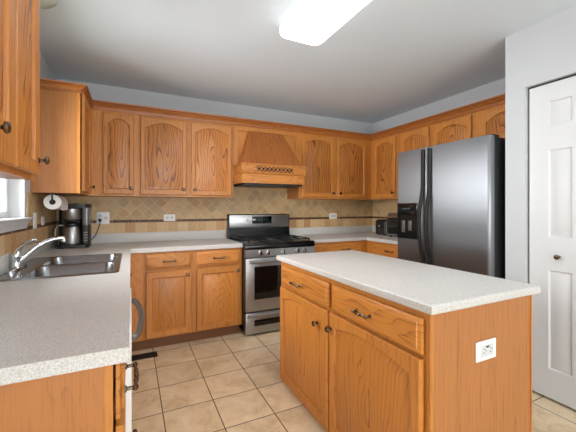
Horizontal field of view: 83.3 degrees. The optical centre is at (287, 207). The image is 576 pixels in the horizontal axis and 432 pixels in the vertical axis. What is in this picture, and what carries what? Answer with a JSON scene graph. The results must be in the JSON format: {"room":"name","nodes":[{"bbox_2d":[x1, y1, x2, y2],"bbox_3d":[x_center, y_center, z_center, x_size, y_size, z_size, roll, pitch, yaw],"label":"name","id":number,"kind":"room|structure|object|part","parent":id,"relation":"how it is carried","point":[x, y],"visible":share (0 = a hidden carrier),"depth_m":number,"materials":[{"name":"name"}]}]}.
{"room":"kitchen","nodes":[
{"label":"kitchen","id":0,"kind":"room"},
{"bbox_2d":[8,52,55,217],"bbox_3d":[-0.753,0.018,-0.063,0.120,2.504,6.943,0,0,-26],"label":"wall","id":1,"kind":"structure","parent":0,"point":[18,189],"depth_m":2.17,"materials":[{"name":"grey paint"}]},
{"bbox_2d":[0,179,7,217],"bbox_3d":[-1.653,-0.390,1.696,0.035,0.920,0.975,0,0,-26],"label":"window","id":2,"kind":"structure","parent":1,"relation":"in","point":[3,182],"depth_m":2.10,"materials":[{"name":"white glass"}]},
{"bbox_2d":[0,217,33,232],"bbox_3d":[-1.576,0.102,1.734,0.125,0.072,1.075,0,0,-26],"label":"trim","id":3,"kind":"structure","parent":1,"relation":"attached to","point":[6,224],"depth_m":1.92,"materials":[{"name":"white paint"}]},
{"bbox_2d":[0,0,49,179],"bbox_3d":[-0.896,-0.505,0.784,0.361,0.794,0.992,0,0,-26],"label":"upper cabinet","id":4,"kind":"object","parent":1,"relation":"attached to","point":[20,158],"visible":1,"depth_m":1.04,"materials":[{"name":"brown wood"}]},
{"bbox_3d":[-0.783,-0.536,0.863,0.015,0.570,0.146,0,0,-26],"label":"panel","id":5,"kind":"part","parent":4,"relation":"part of","materials":[{"name":"brown wood"}]},
{"bbox_3d":[-0.744,-0.210,0.845,0.034,0.032,0.033,0,0,-26],"label":"knob","id":6,"kind":"part","parent":4,"relation":"part of","materials":[{"name":"brown metal"}]},
{"bbox_3d":[-0.783,-0.499,0.864,0.020,0.746,0.287,0,0,-26],"label":"door","id":7,"kind":"part","parent":4,"relation":"part of","materials":[{"name":"brown wood"}]},
{"bbox_3d":[-0.797,-0.505,0.832,0.019,0.794,0.992,0,0,-26],"label":"frame","id":8,"kind":"part","parent":4,"relation":"part of","materials":[{"name":"brown wood"}]},
{"bbox_3d":[-0.912,-0.499,1.129,0.020,0.746,0.284,0,0,-26],"label":"door","id":9,"kind":"part","parent":4,"relation":"part of","materials":[{"name":"brown wood"}]},
{"bbox_3d":[-0.912,-0.501,1.129,0.015,0.640,0.143,0,0,-26],"label":"panel","id":10,"kind":"part","parent":4,"relation":"part of","materials":[{"name":"brown wood"}]},
{"bbox_3d":[-0.940,-0.182,1.250,0.034,0.032,0.033,0,0,-26],"label":"knob","id":11,"kind":"part","parent":4,"relation":"part of","materials":[{"name":"brown metal"}]},
{"bbox_2d":[0,192,56,255],"bbox_3d":[-1.600,0.076,1.832,0.008,0.368,2.793,0,0,-26],"label":"backsplash","id":12,"kind":"structure","parent":1,"relation":"attached to","point":[9,241],"depth_m":2.35,"materials":[{"name":"tile"}]},
{"bbox_2d":[33,213,36,228],"bbox_3d":[-1.856,0.095,2.379,0.009,0.115,0.085,0,0,-26],"label":"light switch","id":13,"kind":"object","parent":1,"relation":"attached to","point":[34,214],"visible":1,"depth_m":2.36,"materials":[{"name":"white plastic"}]},
{"bbox_2d":[41,216,44,224],"bbox_3d":[-1.960,0.105,2.595,0.009,0.070,0.085,0,0,-26],"label":"outlet","id":14,"kind":"object","parent":1,"relation":"attached to","point":[42,217],"visible":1,"depth_m":2.59,"materials":[{"name":"white plastic"}]},
{"bbox_2d":[31,88,94,196],"bbox_3d":[-1.862,-0.505,2.776,0.361,0.794,0.865,0,0,-26],"label":"upper cabinet","id":15,"kind":"object","parent":1,"relation":"attached to","point":[65,116],"visible":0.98,"depth_m":2.40,"materials":[{"name":"brown wood"}]},
{"bbox_2d":[50,193,61,202],"bbox_3d":[-1.824,-0.071,2.549,0.024,0.076,0.300,0,0,-26],"label":"paper towel holder","id":16,"kind":"object","parent":15,"relation":"attached to","point":[52,201],"visible":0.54,"depth_m":2.42,"materials":[{"name":"black metal"}]},
{"bbox_2d":[43,195,67,209],"bbox_3d":[-1.823,-0.039,2.550,0.115,0.118,0.272,0,0,-26],"label":"paper towel roll","id":17,"kind":"object","parent":16,"relation":"hanging from","point":[61,202],"visible":0.94,"depth_m":2.44,"materials":[{"name":"white paper"}]},
{"bbox_2d":[40,78,93,107],"bbox_3d":[-1.772,-0.890,2.582,0.347,0.056,0.537,0,0,-26],"label":"crown molding","id":18,"kind":"structure","parent":15,"relation":"attached to","point":[44,83],"depth_m":2.38,"materials":[{"name":"red wood"}]},
{"bbox_3d":[-1.691,-0.505,2.677,0.019,0.794,0.537,0,0,-26],"label":"frame","id":19,"kind":"part","parent":15,"relation":"part of","materials":[{"name":"brown wood"}]},
{"bbox_3d":[-1.654,-0.499,2.660,0.020,0.746,0.430,0,0,-26],"label":"door","id":20,"kind":"part","parent":15,"relation":"part of","materials":[{"name":"brown wood"}]},
{"bbox_3d":[-1.654,-0.501,2.660,0.015,0.640,0.289,0,0,-26],"label":"panel","id":21,"kind":"part","parent":15,"relation":"part of","materials":[{"name":"brown wood"}]},
{"bbox_2d":[56,78,371,133],"bbox_3d":[-0.512,0.018,3.978,4.079,2.504,0.120,0,0,-26],"label":"wall","id":22,"kind":"structure","parent":0,"point":[97,91],"depth_m":3.75,"materials":[{"name":"grey paint"}]},
{"bbox_2d":[97,212,108,223],"bbox_3d":[-1.854,0.104,3.247,0.112,0.118,0.009,0,0,-26],"label":"outlet","id":23,"kind":"object","parent":22,"relation":"attached to","point":[104,216],"visible":1,"depth_m":3.25,"materials":[{"name":"white plastic"}]},
{"bbox_2d":[89,109,136,196],"bbox_3d":[-1.688,-0.505,3.126,0.416,0.794,0.387,0,0,-26],"label":"upper cabinet","id":24,"kind":"object","parent":22,"relation":"attached to","point":[113,134],"visible":1,"depth_m":2.99,"materials":[{"name":"brown wood"}]},
{"bbox_3d":[-1.576,-0.499,3.014,0.257,0.746,0.020,0,0,-26],"label":"door","id":25,"kind":"part","parent":24,"relation":"part of","materials":[{"name":"brown wood"}]},
{"bbox_3d":[-1.576,-0.501,3.015,0.170,0.640,0.015,0,0,-26],"label":"panel","id":26,"kind":"part","parent":24,"relation":"part of","materials":[{"name":"brown wood"}]},
{"bbox_2d":[164,214,174,220],"bbox_3d":[-1.288,0.109,3.522,0.118,0.074,0.009,0,0,-26],"label":"outlet","id":27,"kind":"object","parent":22,"relation":"attached to","point":[167,217],"visible":1,"depth_m":3.52,"materials":[{"name":"white plastic"}]},
{"bbox_2d":[137,114,233,197],"bbox_3d":[-1.074,-0.505,3.424,0.947,0.794,0.387,0,0,-26],"label":"upper cabinet","id":28,"kind":"object","parent":22,"relation":"attached to","point":[177,158],"visible":1,"depth_m":3.26,"materials":[{"name":"brown wood"}]},
{"bbox_3d":[-1.219,-0.499,3.187,0.424,0.746,0.020,0,0,-26],"label":"door","id":29,"kind":"part","parent":28,"relation":"part of","materials":[{"name":"brown wood"}]},
{"bbox_3d":[-1.219,-0.501,3.188,0.337,0.640,0.015,0,0,-26],"label":"panel","id":30,"kind":"part","parent":28,"relation":"part of","materials":[{"name":"brown wood"}]},
{"bbox_3d":[-0.797,-0.499,3.392,0.420,0.746,0.020,0,0,-26],"label":"door","id":31,"kind":"part","parent":28,"relation":"part of","materials":[{"name":"brown wood"}]},
{"bbox_3d":[-0.797,-0.501,3.392,0.333,0.640,0.015,0,0,-26],"label":"panel","id":32,"kind":"part","parent":28,"relation":"part of","materials":[{"name":"brown wood"}]},
{"bbox_2d":[57,187,371,237],"bbox_3d":[-0.484,0.070,3.921,3.823,0.800,0.008,0,0,-26],"label":"backsplash","id":33,"kind":"structure","parent":22,"relation":"attached to","point":[126,214],"depth_m":3.72,"materials":[{"name":"tile"}]},
{"bbox_2d":[234,125,306,187],"bbox_3d":[-0.245,-0.566,3.715,0.798,0.672,0.568,0,0,-26],"label":"range hood","id":34,"kind":"object","parent":22,"relation":"attached to","point":[263,158],"visible":1,"depth_m":3.53,"materials":[{"name":"brown wood"}]},
{"bbox_3d":[-0.237,-0.588,3.700,0.700,0.515,0.004,0,0,-26],"label":"panel","id":35,"kind":"part","parent":34,"relation":"part of","materials":[{"name":"brown wood"}]},
{"bbox_2d":[287,133,370,199],"bbox_3d":[0.565,-0.505,4.218,1.096,0.794,0.387,0,0,-26],"label":"upper cabinet","id":36,"kind":"object","parent":22,"relation":"attached to","point":[338,168],"visible":0.99,"depth_m":4.08,"materials":[{"name":"brown wood"}]},
{"bbox_2d":[91,93,504,140],"bbox_3d":[0.097,-0.931,2.750,3.257,0.074,2.004,0,0,-26],"label":"crown molding","id":37,"kind":"structure","parent":36,"relation":"attached to","point":[497,100],"depth_m":3.38,"materials":[{"name":"red wood"}]},
{"bbox_3d":[0.373,-0.499,3.959,0.455,0.746,0.020,0,0,-26],"label":"door","id":38,"kind":"part","parent":36,"relation":"part of","materials":[{"name":"brown wood"}]},
{"bbox_3d":[0.373,-0.501,3.960,0.368,0.640,0.015,0,0,-26],"label":"panel","id":39,"kind":"part","parent":36,"relation":"part of","materials":[{"name":"brown wood"}]},
{"bbox_3d":[0.825,-0.499,4.178,0.450,0.746,0.020,0,0,-26],"label":"door","id":40,"kind":"part","parent":36,"relation":"part of","materials":[{"name":"brown wood"}]},
{"bbox_3d":[0.825,-0.501,4.179,0.363,0.640,0.015,0,0,-26],"label":"panel","id":41,"kind":"part","parent":36,"relation":"part of","materials":[{"name":"brown wood"}]},
{"bbox_2d":[329,213,336,218],"bbox_3d":[0.620,0.115,4.446,0.125,0.080,0.009,0,0,-26],"label":"outlet","id":42,"kind":"object","parent":22,"relation":"attached to","point":[331,215],"visible":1,"depth_m":4.44,"materials":[{"name":"white plastic"}]},
{"bbox_2d":[40,0,575,123],"bbox_3d":[1.028,-1.274,0.800,4.079,0.080,7.183,0,0,-26],"label":"ceiling","id":43,"kind":"structure","parent":0,"point":[391,58],"depth_m":2.51,"materials":[{"name":"white paint"}]},
{"bbox_2d":[40,0,56,8],"bbox_3d":[-1.427,-1.195,1.831,0.200,0.078,0.200,0,0,-26],"label":"dome light","id":44,"kind":"object","parent":43,"relation":"attached to","point":[44,4],"visible":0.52,"depth_m":1.86,"materials":[{"name":"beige glass"}]},
{"bbox_2d":[280,0,370,44],"bbox_3d":[0.339,-1.191,1.709,0.320,0.086,1.220,0,0,-26],"label":"fluorescent light","id":45,"kind":"object","parent":43,"relation":"attached to","point":[311,22],"visible":1,"depth_m":1.98,"materials":[{"name":"white plastic"}]},
{"bbox_2d":[132,327,575,431],"bbox_3d":[1.028,1.300,0.800,4.079,0.060,7.183,0,0,-26],"label":"floor","id":46,"kind":"structure","parent":0,"point":[232,382],"depth_m":2.21,"materials":[{"name":"beige tile"}]},
{"bbox_2d":[0,362,138,431],"bbox_3d":[-0.749,0.832,0.830,0.666,0.876,0.252,0,0,-26],"label":"base cabinet","id":47,"kind":"object","parent":46,"relation":"on","point":[90,400],"visible":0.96,"depth_m":0.80,"materials":[{"name":"brown wood"}]},
{"bbox_3d":[-0.515,0.782,0.944,0.019,0.776,0.252,0,0,-26],"label":"frame","id":48,"kind":"part","parent":47,"relation":"part of","materials":[{"name":"brown wood"}]},
{"bbox_3d":[-0.493,0.483,0.957,0.020,0.147,0.228,0,0,-26],"label":"drawer","id":49,"kind":"part","parent":47,"relation":"part of","materials":[{"name":"brown wood"}]},
{"bbox_3d":[-0.493,0.865,0.957,0.020,0.580,0.228,0,0,-26],"label":"door","id":50,"kind":"part","parent":47,"relation":"part of","materials":[{"name":"brown wood"}]},
{"bbox_3d":[-0.449,0.484,0.933,0.038,0.020,0.174,0,0,-26],"label":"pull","id":51,"kind":"part","parent":47,"relation":"part of","materials":[{"name":"brown metal"}]},
{"bbox_2d":[125,288,144,431],"bbox_3d":[-0.912,0.834,1.236,0.668,0.872,0.596,0,0,-26],"label":"dishwasher","id":52,"kind":"object","parent":46,"relation":"on","point":[141,315],"visible":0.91,"depth_m":1.10,"materials":[{"name":"white plastic"}]},
{"bbox_3d":[-0.685,0.835,1.346,0.062,0.630,0.596,0,0,-26],"label":"door","id":53,"kind":"part","parent":52,"relation":"part of","materials":[{"name":"white plastic"}]},
{"bbox_3d":[-0.685,0.458,1.346,0.062,0.115,0.596,0,0,-26],"label":"control panel","id":54,"kind":"part","parent":52,"relation":"part of","materials":[{"name":"white plastic"}]},
{"bbox_3d":[-0.638,0.455,1.369,0.060,0.025,0.530,0,0,-26],"label":"handle","id":55,"kind":"part","parent":52,"relation":"part of","materials":[{"name":"grey metal"}]},
{"bbox_2d":[132,351,157,360],"bbox_3d":[-1.240,1.266,2.758,0.235,0.008,0.105,0,0,-26],"label":"floor vent","id":56,"kind":"object","parent":46,"relation":"in","point":[150,354],"visible":0.77,"depth_m":2.75,"materials":[{"name":"brown metal"}]},
{"bbox_2d":[130,247,241,351],"bbox_3d":[-1.290,0.832,3.066,1.643,0.876,0.843,0,0,-26],"label":"base cabinet","id":57,"kind":"object","parent":46,"relation":"on","point":[186,295],"visible":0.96,"depth_m":3.00,"materials":[{"name":"brown wood"}]},
{"bbox_2d":[0,230,242,385],"bbox_3d":[-0.859,0.327,2.176,1.643,0.133,2.821,0,0,-26],"label":"countertop","id":58,"kind":"structure","parent":57,"relation":"on","point":[49,327],"depth_m":1.11,"materials":[{"name":"stone"}]},
{"bbox_2d":[4,236,66,272],"bbox_3d":[-1.458,0.263,1.894,0.256,0.177,0.250,0,0,-26],"label":"faucet","id":59,"kind":"object","parent":58,"relation":"on","point":[17,257],"visible":1,"depth_m":1.85,"materials":[{"name":"silver metal"}]},
{"bbox_3d":[-1.550,0.344,1.849,0.052,0.014,0.250,0,0,-26],"label":"plate","id":60,"kind":"part","parent":59,"relation":"part of","materials":[{"name":"silver metal"}]},
{"bbox_3d":[-1.507,0.219,1.862,0.116,0.082,0.031,0,0,-16],"label":"lever","id":61,"kind":"part","parent":59,"relation":"part of","materials":[{"name":"silver metal"}]},
{"bbox_3d":[-1.457,0.244,1.927,0.233,0.140,0.026,0,0,-39],"label":"spout","id":62,"kind":"part","parent":59,"relation":"part of","materials":[{"name":"silver metal"}]},
{"bbox_2d":[0,253,121,281],"bbox_3d":[-1.359,0.437,2.025,0.560,0.170,0.830,0,0,-26],"label":"sink","id":63,"kind":"object","parent":58,"relation":"in","point":[77,265],"visible":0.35,"depth_m":2.03,"materials":[{"name":"grey metal"}]},
{"bbox_2d":[54,203,101,248],"bbox_3d":[-1.935,0.157,3.000,0.338,0.398,0.366,0,0,-26],"label":"coffee maker","id":64,"kind":"object","parent":58,"relation":"on","point":[74,222],"visible":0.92,"depth_m":2.88,"materials":[{"name":"black plastic"}]},
{"bbox_3d":[-2.000,0.226,2.832,0.022,0.158,0.084,0,0,35],"label":"handle","id":65,"kind":"part","parent":64,"relation":"part of","materials":[{"name":"grey metal"}]},
{"bbox_3d":[-1.937,0.149,2.906,0.124,0.042,0.124,0,0,-26],"label":"lid","id":66,"kind":"part","parent":64,"relation":"part of","materials":[{"name":"black plastic"}]},
{"bbox_3d":[-1.924,-0.021,2.959,0.212,0.042,0.227,0,0,-26],"label":"lid","id":67,"kind":"part","parent":64,"relation":"part of","materials":[{"name":"black plastic"}]},
{"bbox_3d":[-1.865,0.078,3.002,0.057,0.155,0.190,0,0,-26],"label":"water tank","id":68,"kind":"part","parent":64,"relation":"part of","materials":[{"name":"grey plastic"}]},
{"bbox_3d":[-1.075,0.481,2.930,0.385,0.133,0.020,0,0,-26],"label":"drawer","id":69,"kind":"part","parent":57,"relation":"part of","materials":[{"name":"brown wood"}]},
{"bbox_3d":[-1.075,0.866,2.930,0.385,0.585,0.020,0,0,-26],"label":"door","id":70,"kind":"part","parent":57,"relation":"part of","materials":[{"name":"brown wood"}]},
{"bbox_3d":[-1.075,0.866,2.931,0.268,0.468,0.015,0,0,-26],"label":"panel","id":71,"kind":"part","parent":57,"relation":"part of","materials":[{"name":"brown wood"}]},
{"bbox_3d":[-0.668,0.481,3.128,0.421,0.133,0.020,0,0,-26],"label":"drawer","id":72,"kind":"part","parent":57,"relation":"part of","materials":[{"name":"brown wood"}]},
{"bbox_3d":[-0.668,0.866,3.128,0.421,0.585,0.020,0,0,-26],"label":"door","id":73,"kind":"part","parent":57,"relation":"part of","materials":[{"name":"brown wood"}]},
{"bbox_3d":[-0.668,0.866,3.128,0.304,0.468,0.015,0,0,-26],"label":"panel","id":74,"kind":"part","parent":57,"relation":"part of","materials":[{"name":"brown wood"}]},
{"bbox_2d":[227,214,314,334],"bbox_3d":[-0.198,0.674,3.614,0.791,1.192,0.748,0,0,-26],"label":"gas range","id":75,"kind":"object","parent":46,"relation":"on","point":[264,237],"visible":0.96,"depth_m":3.28,"materials":[{"name":"silver metal"}]},
{"bbox_3d":[-0.335,0.161,3.901,0.761,0.149,0.012,0,0,-26],"label":"panel","id":76,"kind":"part","parent":75,"relation":"part of","materials":[{"name":"silver metal"}]},
{"bbox_3d":[-0.070,1.143,3.347,0.779,0.210,0.045,0,0,-26],"label":"drawer","id":77,"kind":"part","parent":75,"relation":"part of","materials":[{"name":"silver metal"}]},
{"bbox_3d":[-0.070,0.763,3.347,0.779,0.527,0.045,0,0,-26],"label":"oven door","id":78,"kind":"part","parent":75,"relation":"part of","materials":[{"name":"silver metal"}]},
{"bbox_3d":[-0.057,1.067,3.320,0.747,0.032,0.032,0,0,-26],"label":"handle","id":79,"kind":"part","parent":75,"relation":"part of","materials":[{"name":"silver metal"}]},
{"bbox_3d":[-0.048,0.532,3.302,0.717,0.027,0.056,0,0,-26],"label":"handle","id":80,"kind":"part","parent":75,"relation":"part of","materials":[{"name":"silver metal"}]},
{"bbox_2d":[227,236,314,249],"bbox_3d":[-0.209,0.387,3.634,0.787,0.057,0.673,0,0,-26],"label":"cooktop","id":81,"kind":"object","parent":75,"relation":"in","point":[283,243],"depth_m":3.40,"materials":[{"name":"black metal"}]},
{"bbox_3d":[-0.070,0.455,3.347,0.783,0.075,0.045,0,0,-26],"label":"control panel","id":82,"kind":"part","parent":75,"relation":"part of","materials":[{"name":"silver metal"}]},
{"bbox_2d":[315,240,366,252],"bbox_3d":[0.496,0.832,4.020,0.799,0.876,0.684,0,0,-26],"label":"base cabinet","id":83,"kind":"object","parent":46,"relation":"on","point":[361,246],"visible":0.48,"depth_m":3.75,"materials":[{"name":"brown wood"}]},
{"bbox_2d":[367,240,397,258],"bbox_3d":[1.234,0.832,4.000,0.678,0.876,1.363,0,0,-26],"label":"base cabinet","id":84,"kind":"object","parent":46,"relation":"on","point":[378,248],"visible":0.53,"depth_m":3.65,"materials":[{"name":"brown wood"}]},
{"bbox_2d":[289,225,397,244],"bbox_3d":[0.913,0.327,3.840,1.396,0.133,1.371,0,0,-26],"label":"countertop","id":85,"kind":"structure","parent":84,"relation":"on","point":[339,233],"depth_m":4.19,"materials":[{"name":"stone"}]},
{"bbox_2d":[376,219,387,234],"bbox_3d":[1.265,0.255,4.222,0.200,0.202,0.225,0,0,-26],"label":"toaster","id":86,"kind":"object","parent":85,"relation":"on","point":[381,224],"visible":0.7,"depth_m":4.17,"materials":[{"name":"black plastic"}]},
{"bbox_2d":[387,213,396,236],"bbox_3d":[1.443,0.210,3.847,0.368,0.291,0.425,0,0,-26],"label":"toaster oven","id":87,"kind":"object","parent":85,"relation":"on","point":[392,217],"visible":0.19,"depth_m":3.88,"materials":[{"name":"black metal"}]},
{"bbox_2d":[280,262,531,431],"bbox_3d":[0.508,0.832,1.925,0.722,0.876,1.335,0,0,-26],"label":"kitchen island","id":88,"kind":"object","parent":46,"relation":"on","point":[358,360],"visible":0.98,"depth_m":1.42,"materials":[{"name":"brown wood"}]},
{"bbox_3d":[0.043,0.498,2.101,0.038,0.020,0.123,0,0,-26],"label":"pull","id":89,"kind":"part","parent":88,"relation":"part of","materials":[{"name":"brown metal"}]},
{"bbox_3d":[0.087,0.893,2.071,0.015,0.552,0.511,0,0,-26],"label":"panel","id":90,"kind":"part","parent":88,"relation":"part of","materials":[{"name":"brown wood"}]},
{"bbox_3d":[0.086,0.903,2.071,0.020,0.663,0.628,0,0,-26],"label":"door","id":91,"kind":"part","parent":88,"relation":"part of","materials":[{"name":"brown wood"}]},
{"bbox_3d":[0.091,0.486,2.069,0.020,0.136,0.615,0,0,-26],"label":"drawer","id":92,"kind":"part","parent":88,"relation":"part of","materials":[{"name":"brown wood"}]},
{"bbox_3d":[0.217,0.655,1.747,0.034,0.032,0.033,0,0,-26],"label":"knob","id":93,"kind":"part","parent":88,"relation":"part of","materials":[{"name":"brown metal"}]},
{"bbox_3d":[0.248,0.832,1.804,0.019,0.876,1.326,0,0,-26],"label":"frame","id":94,"kind":"part","parent":88,"relation":"part of","materials":[{"name":"brown wood"}]},
{"bbox_3d":[0.334,0.492,1.501,0.038,0.020,0.123,0,0,-26],"label":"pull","id":95,"kind":"part","parent":88,"relation":"part of","materials":[{"name":"brown metal"}]},
{"bbox_3d":[0.368,0.893,1.498,0.015,0.552,0.505,0,0,-26],"label":"panel","id":96,"kind":"part","parent":88,"relation":"part of","materials":[{"name":"brown wood"}]},
{"bbox_3d":[0.367,0.903,1.498,0.020,0.663,0.622,0,0,-26],"label":"door","id":97,"kind":"part","parent":88,"relation":"part of","materials":[{"name":"brown wood"}]},
{"bbox_3d":[0.371,0.486,1.491,0.020,0.136,0.605,0,0,-26],"label":"drawer","id":98,"kind":"part","parent":88,"relation":"part of","materials":[{"name":"brown wood"}]},
{"bbox_2d":[276,250,540,314],"bbox_3d":[0.535,0.375,1.956,0.707,0.038,1.396,0,0,-26],"label":"island countertop","id":99,"kind":"structure","parent":88,"relation":"on","point":[425,288],"depth_m":1.58,"materials":[{"name":"stone"}]},
{"bbox_2d":[475,337,495,362],"bbox_3d":[0.820,0.589,1.342,0.130,0.082,0.006,0,0,-26],"label":"outlet","id":100,"kind":"object","parent":88,"relation":"attached to","point":[485,347],"depth_m":1.34,"materials":[{"name":"white plastic"}]},
{"bbox_2d":[481,343,492,357],"bbox_3d":[0.822,0.589,1.338,0.078,0.046,0.002,0,0,-26],"label":"receptacle","id":101,"kind":"object","parent":88,"relation":"attached to","point":[486,348],"depth_m":1.34,"materials":[{"name":"white paint"}]},
{"bbox_3d":[0.828,0.832,2.083,0.010,0.876,1.329,0,0,-26],"label":"corner trim","id":102,"kind":"part","parent":88,"relation":"part of","materials":[{"name":"brown wood"}]},
{"bbox_2d":[397,134,504,278],"bbox_3d":[1.563,0.364,2.886,0.869,1.812,0.907,0,0,-26],"label":"refrigerator","id":103,"kind":"object","parent":46,"relation":"on","point":[451,203],"visible":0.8,"depth_m":2.56,"materials":[{"name":"silver metal"}]},
{"bbox_3d":[1.152,0.342,2.984,0.069,1.736,0.372,0,0,-26],"label":"freezer door","id":104,"kind":"part","parent":103,"relation":"part of","materials":[{"name":"silver metal"}]},
{"bbox_3d":[1.152,0.172,2.814,0.067,1.355,0.032,0,0,-26],"label":"handle","id":105,"kind":"part","parent":103,"relation":"part of","materials":[{"name":"black plastic"}]},
{"bbox_3d":[1.184,0.172,2.749,0.067,1.355,0.032,0,0,-26],"label":"handle","id":106,"kind":"part","parent":103,"relation":"part of","materials":[{"name":"black plastic"}]},
{"bbox_3d":[1.351,0.342,2.573,0.070,1.736,0.529,0,0,-26],"label":"door","id":107,"kind":"part","parent":103,"relation":"part of","materials":[{"name":"silver metal"}]},
{"bbox_2d":[372,78,504,133],"bbox_3d":[1.825,0.018,3.696,0.120,2.504,2.426,0,0,-26],"label":"wall","id":108,"kind":"structure","parent":0,"point":[495,88],"depth_m":3.66,"materials":[{"name":"grey paint"}]},
{"bbox_2d":[371,134,397,199],"bbox_3d":[1.329,-0.505,4.173,0.357,0.794,0.481,0,0,-26],"label":"upper cabinet","id":109,"kind":"object","parent":108,"relation":"attached to","point":[384,151],"visible":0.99,"depth_m":4.08,"materials":[{"name":"brown wood"}]},
{"bbox_3d":[1.217,-0.501,4.096,0.015,0.640,0.293,0,0,-26],"label":"panel","id":110,"kind":"part","parent":109,"relation":"part of","materials":[{"name":"brown wood"}]},
{"bbox_2d":[372,199,397,225],"bbox_3d":[1.535,0.074,4.146,0.008,0.374,1.363,0,0,-26],"label":"backsplash","id":111,"kind":"structure","parent":108,"relation":"attached to","point":[380,208],"depth_m":4.56,"materials":[{"name":"tile"}]},
{"bbox_2d":[398,112,474,152],"bbox_3d":[1.661,-0.733,3.526,0.323,0.339,0.972,0,0,-26],"label":"upper cabinet","id":112,"kind":"object","parent":108,"relation":"attached to","point":[461,127],"visible":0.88,"depth_m":3.36,"materials":[{"name":"brown wood"}]},
{"bbox_3d":[1.429,-0.729,3.659,0.015,0.185,0.313,0,0,-26],"label":"panel","id":113,"kind":"part","parent":112,"relation":"part of","materials":[{"name":"brown wood"}]},
{"bbox_3d":[1.428,-0.727,3.659,0.020,0.291,0.400,0,0,-26],"label":"door","id":114,"kind":"part","parent":112,"relation":"part of","materials":[{"name":"brown wood"}]},
{"bbox_3d":[1.635,-0.729,3.234,0.015,0.185,0.328,0,0,-26],"label":"panel","id":115,"kind":"part","parent":112,"relation":"part of","materials":[{"name":"brown wood"}]},
{"bbox_3d":[1.634,-0.727,3.234,0.020,0.291,0.415,0,0,-26],"label":"door","id":116,"kind":"part","parent":112,"relation":"part of","materials":[{"name":"brown wood"}]},
{"bbox_2d":[475,104,504,137],"bbox_3d":[1.989,-0.733,2.848,0.323,0.339,0.531,0,0,-26],"label":"upper cabinet","id":117,"kind":"object","parent":108,"relation":"attached to","point":[491,120],"visible":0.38,"depth_m":2.87,"materials":[{"name":"brown wood"}]},
{"bbox_3d":[1.865,-0.729,2.760,0.015,0.185,0.343,0,0,-26],"label":"panel","id":118,"kind":"part","parent":117,"relation":"part of","materials":[{"name":"brown wood"}]},
{"bbox_2d":[505,6,575,283],"bbox_3d":[2.635,0.018,0.292,0.110,2.504,4.627,0,0,-26],"label":"wall","id":119,"kind":"structure","parent":0,"point":[542,52],"depth_m":2.25,"materials":[{"name":"grey paint"}]},
{"bbox_2d":[529,74,575,409],"bbox_3d":[1.820,0.210,1.917,0.068,2.080,0.721,0,0,-26],"label":"door","id":120,"kind":"structure","parent":119,"relation":"in","point":[552,103],"depth_m":2.10,"materials":[{"name":"white paint"}]},
{"bbox_3d":[1.748,-0.620,2.078,0.009,0.160,0.128,0,0,-26],"label":"panel","id":121,"kind":"part","parent":120,"relation":"part of","materials":[{"name":"white paint"}]},
{"bbox_3d":[1.748,-0.093,2.078,0.009,0.573,0.128,0,0,-26],"label":"panel","id":122,"kind":"part","parent":120,"relation":"part of","materials":[{"name":"white paint"}]},
{"bbox_3d":[1.748,0.735,2.078,0.009,0.650,0.128,0,0,-26],"label":"panel","id":123,"kind":"part","parent":120,"relation":"part of","materials":[{"name":"white paint"}]}
]}

